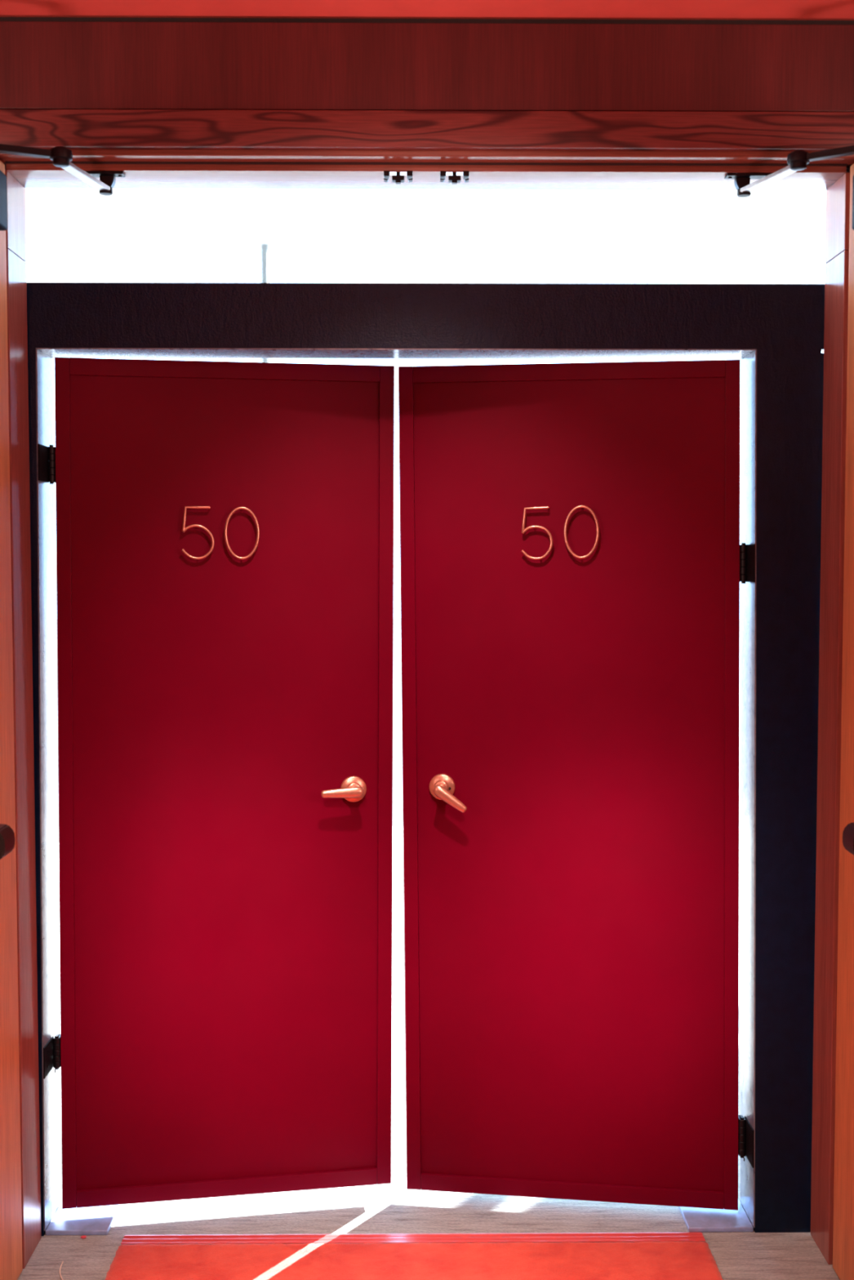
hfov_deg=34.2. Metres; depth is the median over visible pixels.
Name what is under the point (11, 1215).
door
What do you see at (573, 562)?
hinged door
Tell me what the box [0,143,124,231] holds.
door closer
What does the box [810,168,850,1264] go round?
door frame
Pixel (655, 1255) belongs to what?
carpet runner
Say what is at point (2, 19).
gap
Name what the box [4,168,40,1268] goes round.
door frame
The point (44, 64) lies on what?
panel
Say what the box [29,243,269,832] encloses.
window
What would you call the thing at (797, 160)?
door closer
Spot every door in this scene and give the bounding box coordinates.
[0,160,22,1279]
[47,357,394,1208]
[398,359,746,1210]
[832,163,853,1279]
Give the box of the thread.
[59,1261,63,1279]
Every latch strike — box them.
[383,170,412,183]
[440,171,469,184]
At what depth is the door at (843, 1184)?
3.05 m
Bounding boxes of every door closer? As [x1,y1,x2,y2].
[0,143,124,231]
[724,145,853,230]
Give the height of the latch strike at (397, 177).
0.024 m
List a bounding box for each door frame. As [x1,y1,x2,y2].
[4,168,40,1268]
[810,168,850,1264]
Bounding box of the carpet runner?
[104,1231,723,1279]
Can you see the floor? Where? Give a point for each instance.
(383, 1208)
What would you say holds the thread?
on the floor
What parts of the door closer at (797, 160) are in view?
plate, arm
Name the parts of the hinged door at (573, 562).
handle, lever, rail, rail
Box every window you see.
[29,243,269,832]
[376,245,825,831]
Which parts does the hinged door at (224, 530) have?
rail, rail, lever, handle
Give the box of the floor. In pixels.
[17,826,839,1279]
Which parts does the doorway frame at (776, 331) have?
post, plate, plate, post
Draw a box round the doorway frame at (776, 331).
[26,282,824,1235]
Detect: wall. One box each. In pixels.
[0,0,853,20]
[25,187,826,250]
[54,617,741,827]
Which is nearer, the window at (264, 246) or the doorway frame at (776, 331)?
the doorway frame at (776, 331)
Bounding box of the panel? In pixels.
[0,21,853,111]
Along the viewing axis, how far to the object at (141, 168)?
3.05 m
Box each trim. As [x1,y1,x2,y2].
[0,109,853,151]
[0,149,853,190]
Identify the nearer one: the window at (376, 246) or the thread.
the thread
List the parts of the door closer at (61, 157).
arm, plate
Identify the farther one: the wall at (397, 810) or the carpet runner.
the wall at (397, 810)
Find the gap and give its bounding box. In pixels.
[0,17,853,24]
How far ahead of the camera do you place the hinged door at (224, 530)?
3.41 m
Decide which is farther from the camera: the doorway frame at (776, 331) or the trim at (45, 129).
the doorway frame at (776, 331)
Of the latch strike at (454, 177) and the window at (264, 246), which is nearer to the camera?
the latch strike at (454, 177)

